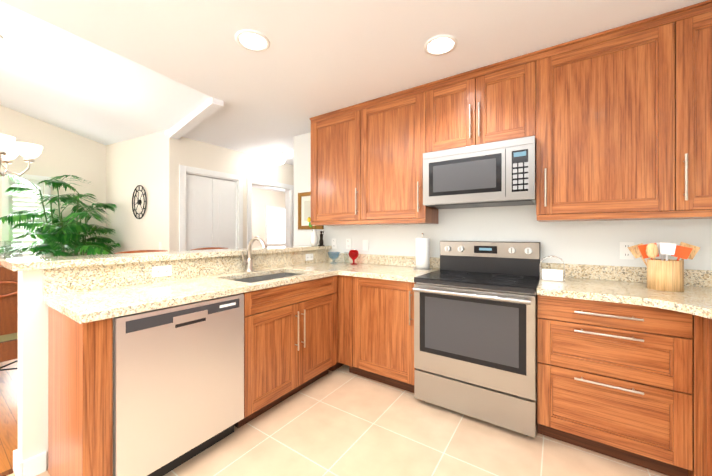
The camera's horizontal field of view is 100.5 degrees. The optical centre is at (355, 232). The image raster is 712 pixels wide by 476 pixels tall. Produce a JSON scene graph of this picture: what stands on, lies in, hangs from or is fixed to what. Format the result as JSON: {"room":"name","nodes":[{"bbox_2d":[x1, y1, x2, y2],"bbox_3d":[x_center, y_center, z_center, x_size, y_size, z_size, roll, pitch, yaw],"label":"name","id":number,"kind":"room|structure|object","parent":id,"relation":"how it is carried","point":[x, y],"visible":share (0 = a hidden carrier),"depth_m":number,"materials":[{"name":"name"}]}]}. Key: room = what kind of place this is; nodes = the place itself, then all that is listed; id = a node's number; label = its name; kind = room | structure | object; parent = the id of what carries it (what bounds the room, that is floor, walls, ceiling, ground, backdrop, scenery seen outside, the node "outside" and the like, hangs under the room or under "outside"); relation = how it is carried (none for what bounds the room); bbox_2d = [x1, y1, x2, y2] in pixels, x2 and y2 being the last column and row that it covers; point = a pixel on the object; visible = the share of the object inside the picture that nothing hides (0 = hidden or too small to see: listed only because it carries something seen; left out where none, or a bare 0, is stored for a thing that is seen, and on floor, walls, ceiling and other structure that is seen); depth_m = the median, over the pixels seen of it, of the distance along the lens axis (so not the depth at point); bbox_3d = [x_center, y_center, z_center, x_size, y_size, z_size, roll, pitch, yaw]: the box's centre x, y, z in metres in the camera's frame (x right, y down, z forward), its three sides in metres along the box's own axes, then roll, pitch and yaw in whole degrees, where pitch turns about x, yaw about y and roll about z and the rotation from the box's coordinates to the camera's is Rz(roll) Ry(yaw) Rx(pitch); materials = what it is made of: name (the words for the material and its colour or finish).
{"room":"kitchen","nodes":[
{"label":"kitchen","id":0,"kind":"room"},
{"bbox_2d":[0,358,17,472],"bbox_3d":[-2.859,1.271,4.046,4.590,0.060,10.120,0,0,34],"label":"floor","id":1,"kind":"structure","parent":0,"point":[8,412],"depth_m":2.02,"materials":[{"name":"brown wood"}]},
{"bbox_2d":[0,468,12,475],"bbox_3d":[-2.797,1.235,0.056,0.040,0.006,3.593,0,0,34],"label":"threshold","id":2,"kind":"object","parent":1,"relation":"on","point":[7,472],"depth_m":1.52,"materials":[{"name":"brown wood"}]},
{"bbox_2d":[0,266,17,370],"bbox_3d":[-2.748,0.717,2.253,0.653,1.048,0.622,0,0,34],"label":"rattan chair","id":3,"kind":"object","parent":1,"relation":"on","point":[8,314],"visible":0.25,"depth_m":2.16,"materials":[{"name":"brown wicker"}]},
{"bbox_2d":[0,174,120,257],"bbox_3d":[-3.915,0.217,3.961,1.239,2.049,1.228,0,0,34],"label":"palm plant","id":4,"kind":"object","parent":1,"relation":"on","point":[56,232],"visible":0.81,"depth_m":3.93,"materials":[{"name":"green plant"}]},
{"bbox_2d":[114,250,167,253],"bbox_3d":[-1.798,0.700,2.623,0.545,1.082,0.452,0,0,34],"label":"bar stool","id":5,"kind":"object","parent":1,"relation":"on","point":[138,251],"visible":0.08,"depth_m":2.75,"materials":[{"name":"wood"}]},
{"bbox_2d":[191,247,227,249],"bbox_3d":[-1.438,0.700,3.152,0.545,1.082,0.452,0,0,34],"label":"bar stool","id":6,"kind":"object","parent":1,"relation":"on","point":[206,248],"visible":0.06,"depth_m":3.29,"materials":[{"name":"wood"}]},
{"bbox_3d":[-3.481,0.860,2.643,1.000,0.760,1.600,0,0,34],"label":"dining table","id":7,"kind":"object","parent":1,"relation":"on","visible":0},
{"bbox_2d":[0,241,11,258],"bbox_3d":[-3.482,0.280,2.909,0.130,0.400,0.130,0,0,34],"label":"glass","id":8,"kind":"object","parent":7,"relation":"on","point":[6,250],"visible":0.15,"depth_m":2.96,"materials":[{"name":"clear glass"}]},
{"bbox_2d":[4,241,22,258],"bbox_3d":[-3.591,0.280,3.105,0.130,0.400,0.130,0,0,34],"label":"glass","id":9,"kind":"object","parent":7,"relation":"on","point":[17,256],"visible":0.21,"depth_m":3.10,"materials":[{"name":"clear glass"}]},
{"bbox_2d":[18,269,47,468],"bbox_3d":[-1.052,0.712,2.507,0.130,1.055,2.387,0,0,34],"label":"wall","id":10,"kind":"structure","parent":0,"point":[32,374],"depth_m":1.52,"materials":[{"name":"beige paint"}]},
{"bbox_2d":[13,449,46,472],"bbox_3d":[-1.117,1.190,2.541,0.015,0.100,2.402,0,0,34],"label":"baseboard","id":11,"kind":"structure","parent":10,"relation":"attached to","point":[18,465],"depth_m":1.51,"materials":[{"name":"white paint"}]},
{"bbox_2d":[0,245,331,270],"bbox_3d":[-1.121,0.165,2.530,0.390,0.040,2.427,0,0,34],"label":"bar","id":12,"kind":"object","parent":10,"relation":"on","point":[24,264],"visible":1,"depth_m":1.86,"materials":[{"name":"beige stone"}]},
{"bbox_2d":[307,217,317,245],"bbox_3d":[-0.496,-0.020,3.405,0.124,0.331,0.119,0,0,34],"label":"flower vase","id":13,"kind":"object","parent":12,"relation":"on","point":[313,239],"visible":0.85,"depth_m":3.38,"materials":[{"name":"white ceramic"}]},
{"bbox_2d":[318,231,324,245],"bbox_3d":[-0.385,0.060,3.355,0.080,0.171,0.052,0,0,34],"label":"bronze figurine","id":14,"kind":"object","parent":12,"relation":"on","point":[321,242],"visible":1,"depth_m":3.35,"materials":[{"name":"black"}]},
{"bbox_2d":[43,249,328,295],"bbox_3d":[-0.972,0.255,2.482,0.029,0.140,2.295,0,0,34],"label":"backsplash","id":15,"kind":"structure","parent":10,"relation":"attached to","point":[68,280],"depth_m":1.92,"materials":[{"name":"beige stone"}]},
{"bbox_2d":[152,265,171,276],"bbox_3d":[-1.293,0.255,1.977,0.008,0.070,0.115,0,0,34],"label":"outlet","id":16,"kind":"object","parent":15,"relation":"attached to","point":[159,271],"visible":1,"depth_m":1.97,"materials":[{"name":"white plastic"}]},
{"bbox_2d":[305,253,312,260],"bbox_3d":[-0.494,0.255,3.151,0.008,0.070,0.115,0,0,34],"label":"outlet","id":17,"kind":"object","parent":15,"relation":"attached to","point":[308,257],"visible":1,"depth_m":3.13,"materials":[{"name":"white plastic"}]},
{"bbox_2d":[0,105,105,258],"bbox_3d":[-5.570,-0.710,2.898,0.120,3.900,5.170,0,0,34],"label":"wall","id":18,"kind":"structure","parent":0,"point":[64,152],"depth_m":4.47,"materials":[{"name":"beige paint"}]},
{"bbox_2d":[2,172,50,258],"bbox_3d":[-4.633,-0.069,4.173,0.125,1.510,0.535,0,0,34],"label":"window shutters","id":19,"kind":"object","parent":18,"relation":"attached to","point":[8,206],"visible":0.27,"depth_m":4.15,"materials":[{"name":"white paint"}]},
{"bbox_2d":[106,131,164,253],"bbox_3d":[-3.236,-0.154,4.364,2.090,2.792,0.120,0,0,34],"label":"wall","id":20,"kind":"structure","parent":0,"point":[131,164],"depth_m":4.21,"materials":[{"name":"beige paint"}]},
{"bbox_2d":[132,185,146,218],"bbox_3d":[-3.012,-0.429,4.115,0.474,0.474,0.037,0,0,34],"label":"wall clock","id":21,"kind":"object","parent":20,"relation":"attached to","point":[139,202],"visible":1,"depth_m":4.10,"materials":[{"name":"black metal"}]},
{"bbox_2d":[169,97,223,138],"bbox_3d":[-1.770,-1.205,3.209,1.398,0.051,0.100,0,0,44],"label":"header beam","id":22,"kind":"structure","parent":0,"point":[209,108],"depth_m":3.05,"materials":[{"name":"white paint"}]},
{"bbox_2d":[165,134,293,250],"bbox_3d":[-0.965,0.008,5.739,0.120,2.470,4.950,0,0,34],"label":"wall","id":23,"kind":"structure","parent":0,"point":[184,151],"depth_m":4.05,"materials":[{"name":"beige paint"}]},
{"bbox_2d":[186,174,235,250],"bbox_3d":[-2.008,0.230,4.144,0.068,1.998,0.726,0,0,34],"label":"bifold closet door","id":24,"kind":"structure","parent":23,"relation":"in","point":[210,212],"depth_m":4.12,"materials":[{"name":"white paint"}]},
{"bbox_2d":[179,165,242,250],"bbox_3d":[-2.029,0.189,4.159,0.138,2.105,0.910,0,0,34],"label":"trim","id":25,"kind":"structure","parent":23,"relation":"attached to","point":[185,170],"depth_m":4.01,"materials":[{"name":"white paint"}]},
{"bbox_2d":[247,177,293,247],"bbox_3d":[-1.452,0.190,5.006,0.138,2.105,0.980,0,0,34],"label":"door frame","id":26,"kind":"structure","parent":23,"relation":"attached to","point":[259,182],"depth_m":5.14,"materials":[{"name":"white paint"}]},
{"bbox_2d":[252,188,284,246],"bbox_3d":[-3.254,0.009,7.441,0.120,2.470,4.950,0,0,34],"label":"wall","id":27,"kind":"structure","parent":0,"point":[261,198],"depth_m":8.25,"materials":[{"name":"beige paint"}]},
{"bbox_2d":[265,205,284,245],"bbox_3d":[-2.260,-0.205,8.767,0.028,1.140,1.040,0,0,34],"label":"bedroom window","id":28,"kind":"structure","parent":27,"relation":"in","point":[274,225],"depth_m":8.61,"materials":[{"name":"white glass"}]},
{"bbox_2d":[7,364,667,475],"bbox_3d":[-0.603,1.268,0.019,3.670,0.060,6.000,0,0,34],"label":"floor","id":29,"kind":"structure","parent":0,"point":[342,420],"depth_m":1.73,"materials":[{"name":"beige tile"}]},
{"bbox_2d":[48,291,255,475],"bbox_3d":[-1.120,0.802,1.702,0.597,0.876,0.810,0,0,34],"label":"base cabinet","id":30,"kind":"object","parent":29,"relation":"on","point":[80,356],"depth_m":1.29,"materials":[{"name":"brown wood"}]},
{"bbox_2d":[43,263,370,323],"bbox_3d":[-0.712,0.345,2.318,0.643,0.040,2.317,0,0,34],"label":"countertop","id":31,"kind":"structure","parent":30,"relation":"on","point":[81,307],"depth_m":1.61,"materials":[{"name":"beige stone"}]},
{"bbox_2d":[241,236,266,271],"bbox_3d":[-0.829,0.175,2.418,0.248,0.300,0.101,0,0,34],"label":"faucet","id":32,"kind":"object","parent":31,"relation":"on","point":[248,262],"visible":1,"depth_m":2.45,"materials":[{"name":"silver metal"}]},
{"bbox_2d":[234,273,301,282],"bbox_3d":[-0.672,0.500,2.328,0.456,0.269,0.716,0,0,34],"label":"undermount sink","id":33,"kind":"object","parent":31,"relation":"in","point":[264,278],"visible":0.02,"depth_m":2.55,"materials":[{"name":"silver metal"}]},
{"bbox_2d":[113,293,243,475],"bbox_3d":[-1.100,0.805,1.706,0.591,0.868,0.635,0,0,34],"label":"dishwasher","id":34,"kind":"object","parent":29,"relation":"on","point":[178,385],"visible":0.85,"depth_m":1.48,"materials":[{"name":"silver metal"}]},
{"bbox_2d":[256,276,335,416],"bbox_3d":[-0.673,0.802,2.359,0.597,0.876,0.919,0,0,34],"label":"base cabinet","id":35,"kind":"object","parent":29,"relation":"on","point":[289,340],"depth_m":2.15,"materials":[{"name":"brown wood"}]},
{"bbox_2d":[311,261,362,268],"bbox_3d":[-0.223,0.345,2.995,0.390,0.040,0.647,0,0,34],"label":"countertop","id":36,"kind":"structure","parent":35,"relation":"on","point":[328,264],"depth_m":3.06,"materials":[{"name":"beige stone"}]},
{"bbox_2d":[328,252,339,259],"bbox_3d":[-0.239,0.266,3.196,0.136,0.120,0.136,0,0,34],"label":"glass bowl","id":37,"kind":"object","parent":36,"relation":"on","point":[330,253],"visible":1,"depth_m":3.16,"materials":[{"name":"blue glass"}]},
{"bbox_2d":[349,250,358,264],"bbox_3d":[-0.024,0.251,3.085,0.104,0.148,0.104,0,0,34],"label":"glass candle","id":38,"kind":"object","parent":36,"relation":"on","point":[353,255],"visible":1,"depth_m":3.05,"materials":[{"name":"red glass"}]},
{"bbox_2d":[328,275,347,370],"bbox_3d":[-0.242,0.803,3.011,0.577,0.876,0.641,0,0,34],"label":"base cabinet","id":39,"kind":"object","parent":29,"relation":"on","point":[341,292],"depth_m":2.59,"materials":[{"name":"brown wood"}]},
{"bbox_2d":[348,276,415,392],"bbox_3d":[0.376,0.802,2.612,0.583,0.876,0.607,0,0,34],"label":"base cabinet","id":40,"kind":"object","parent":29,"relation":"on","point":[380,311],"depth_m":2.37,"materials":[{"name":"brown wood"}]},
{"bbox_2d":[339,264,439,282],"bbox_3d":[0.322,0.345,2.625,0.687,0.040,0.647,0,0,34],"label":"countertop","id":41,"kind":"structure","parent":40,"relation":"on","point":[385,272],"depth_m":2.50,"materials":[{"name":"beige stone"}]},
{"bbox_2d":[414,233,431,270],"bbox_3d":[0.592,0.163,2.630,0.156,0.324,0.156,0,0,34],"label":"paper towel holder","id":42,"kind":"object","parent":41,"relation":"on","point":[422,254],"visible":1,"depth_m":2.58,"materials":[{"name":"white paper"}]},
{"bbox_2d":[413,241,539,437],"bbox_3d":[0.891,0.655,2.173,0.756,1.170,0.699,0,0,34],"label":"range","id":43,"kind":"object","parent":29,"relation":"on","point":[475,334],"visible":0.98,"depth_m":1.95,"materials":[{"name":"silver metal"}]},
{"bbox_2d":[537,295,702,475],"bbox_3d":[1.532,0.802,1.826,0.685,0.876,0.607,0,0,34],"label":"base cabinet","id":44,"kind":"object","parent":29,"relation":"on","point":[622,381],"depth_m":1.55,"materials":[{"name":"brown wood"}]},
{"bbox_2d":[536,276,674,310],"bbox_3d":[1.480,0.344,1.782,0.649,0.040,0.737,0,0,34],"label":"countertop","id":45,"kind":"structure","parent":44,"relation":"on","point":[634,293],"depth_m":1.67,"materials":[{"name":"beige stone"}]},
{"bbox_2d":[539,256,565,281],"bbox_3d":[1.341,0.241,2.024,0.150,0.167,0.064,0,0,34],"label":"napkin holder","id":46,"kind":"object","parent":45,"relation":"on","point":[552,275],"visible":1,"depth_m":2.01,"materials":[{"name":"silver metal"}]},
{"bbox_2d":[643,283,711,318],"bbox_3d":[1.535,0.343,0.783,0.746,0.040,2.327,0,0,34],"label":"countertop","id":47,"kind":"structure","parent":44,"relation":"on","point":[695,300],"depth_m":1.42,"materials":[{"name":"beige stone"}]},
{"bbox_2d":[628,242,699,291],"bbox_3d":[1.778,0.187,1.702,0.306,0.274,0.148,0,0,34],"label":"utensil crock","id":48,"kind":"object","parent":47,"relation":"on","point":[666,274],"visible":1,"depth_m":1.68,"materials":[{"name":"brown wood"}]},
{"bbox_2d":[703,317,711,475],"bbox_3d":[1.573,0.801,0.776,0.676,0.875,2.297,0,0,34],"label":"base cabinet","id":49,"kind":"object","parent":29,"relation":"on","point":[707,396],"visible":0.23,"depth_m":1.35,"materials":[{"name":"brown wood"}]},
{"bbox_2d":[0,0,707,191],"bbox_3d":[-1.342,-1.983,3.016,8.260,1.509,10.120,0,0,34],"label":"ceiling","id":50,"kind":"structure","parent":0,"point":[317,58],"depth_m":2.12,"materials":[{"name":"white paint"}]},
{"bbox_2d":[0,35,42,176],"bbox_3d":[-2.879,-1.006,2.353,0.533,1.172,0.535,0,0,34],"label":"chandelier","id":51,"kind":"object","parent":50,"relation":"hanging from","point":[10,151],"visible":1,"depth_m":2.45,"materials":[{"name":"silver metal"}]},
{"bbox_2d":[235,29,269,51],"bbox_3d":[-0.659,-1.226,1.895,0.210,0.007,0.210,0,0,34],"label":"recessed light","id":52,"kind":"object","parent":50,"relation":"in","point":[252,40],"visible":1,"depth_m":1.89,"materials":[{"name":"white paint"}]},
{"bbox_2d":[272,152,285,164],"bbox_3d":[-1.183,-1.140,4.565,0.200,0.174,0.200,0,0,34],"label":"light","id":53,"kind":"object","parent":50,"relation":"attached to","point":[279,158],"visible":1,"depth_m":4.49,"materials":[{"name":"white paint"}]},
{"bbox_2d":[424,34,456,55],"bbox_3d":[0.553,-1.226,1.940,0.210,0.007,0.210,0,0,34],"label":"recessed light","id":54,"kind":"object","parent":50,"relation":"in","point":[438,45],"visible":1,"depth_m":1.94,"materials":[{"name":"white paint"}]},
{"bbox_2d":[294,132,711,270],"bbox_3d":[0.936,0.005,2.675,4.110,2.470,0.120,0,0,34],"label":"wall","id":55,"kind":"structure","parent":0,"point":[585,242],"depth_m":2.36,"materials":[{"name":"white paint"}]},
{"bbox_2d":[298,192,323,229],"bbox_3d":[-0.553,-0.272,3.596,0.400,0.455,0.025,0,0,34],"label":"picture frame","id":56,"kind":"object","parent":55,"relation":"attached to","point":[304,206],"visible":0.65,"depth_m":3.65,"materials":[{"name":"gold metal"}]},
{"bbox_2d":[332,238,336,248],"bbox_3d":[-0.251,0.121,3.400,0.070,0.115,0.008,0,0,34],"label":"outlet","id":57,"kind":"object","parent":55,"relation":"attached to","point":[334,243],"visible":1,"depth_m":3.40,"materials":[{"name":"white plastic"}]},
{"bbox_2d":[310,102,377,225],"bbox_3d":[-0.103,-0.656,3.108,0.706,1.142,0.327,0,0,34],"label":"upper cabinet","id":58,"kind":"object","parent":55,"relation":"attached to","point":[338,137],"depth_m":2.96,"materials":[{"name":"brown wood"}]},
{"bbox_2d":[346,239,350,248],"bbox_3d":[-0.082,0.121,3.285,0.070,0.115,0.008,0,0,34],"label":"outlet","id":59,"kind":"object","parent":55,"relation":"attached to","point":[348,243],"visible":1,"depth_m":3.28,"materials":[{"name":"white plastic"}]},
{"bbox_2d":[363,240,367,250],"bbox_3d":[0.100,0.131,3.161,0.070,0.115,0.008,0,0,34],"label":"light switch","id":60,"kind":"object","parent":55,"relation":"attached to","point":[365,245],"visible":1,"depth_m":3.15,"materials":[{"name":"white plastic"}]},
{"bbox_2d":[366,84,437,224],"bbox_3d":[0.374,-0.656,2.784,0.710,1.142,0.327,0,0,34],"label":"upper cabinet","id":61,"kind":"object","parent":55,"relation":"attached to","point":[395,122],"depth_m":2.61,"materials":[{"name":"brown wood"}]},
{"bbox_2d":[426,51,537,152],"bbox_3d":[0.991,-0.936,2.364,0.786,0.582,0.327,0,0,34],"label":"upper cabinet","id":62,"kind":"object","parent":55,"relation":"attached to","point":[496,102],"depth_m":2.19,"materials":[{"name":"brown wood"}]},
{"bbox_2d":[423,136,535,208],"bbox_3d":[0.970,-0.429,2.333,0.774,0.426,0.401,0,0,34],"label":"microwave","id":63,"kind":"object","parent":62,"relation":"attached to","point":[497,174],"visible":1,"depth_m":2.14,"materials":[{"name":"silver metal"}]},
{"bbox_2d":[329,253,711,286],"bbox_3d":[1.092,0.275,2.479,3.386,0.100,0.021,0,0,34],"label":"backsplash","id":64,"kind":"structure","parent":55,"relation":"attached to","point":[699,278],"depth_m":2.10,"materials":[{"name":"beige stone"}]},
{"bbox_2d":[536,4,697,221],"bbox_3d":[1.614,-0.657,1.940,0.726,1.142,0.327,0,0,34],"label":"upper cabinet","id":65,"kind":"object","parent":55,"relation":"attached to","point":[616,122],"depth_m":1.77,"materials":[{"name":"brown wood"}]},
{"bbox_2d":[620,242,633,259],"bbox_3d":[1.820,0.119,1.992,0.070,0.115,0.008,0,0,34],"label":"outlet","id":66,"kind":"object","parent":55,"relation":"attached to","point":[625,253],"visible":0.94,"depth_m":1.99,"materials":[{"name":"white plastic"}]},
{"bbox_2d":[698,0,711,218],"bbox_3d":[2.105,-0.657,1.606,0.729,1.142,0.327,0,0,34],"label":"upper cabinet","id":67,"kind":"object","parent":55,"relation":"attached to","point":[704,8],"depth_m":1.58,"materials":[{"name":"brown wood"}]},
{"label":"outside","id":68,"kind":"structure","parent":0,"visible":0},
{"bbox_2d":[13,185,39,257],"bbox_3d":[-4.870,-0.069,4.335,0.020,1.980,0.935,0,0,34],"label":"living room window","id":69,"kind":"structure","parent":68,"point":[24,209],"depth_m":4.34,"materials":[{"name":"white"}]}
]}

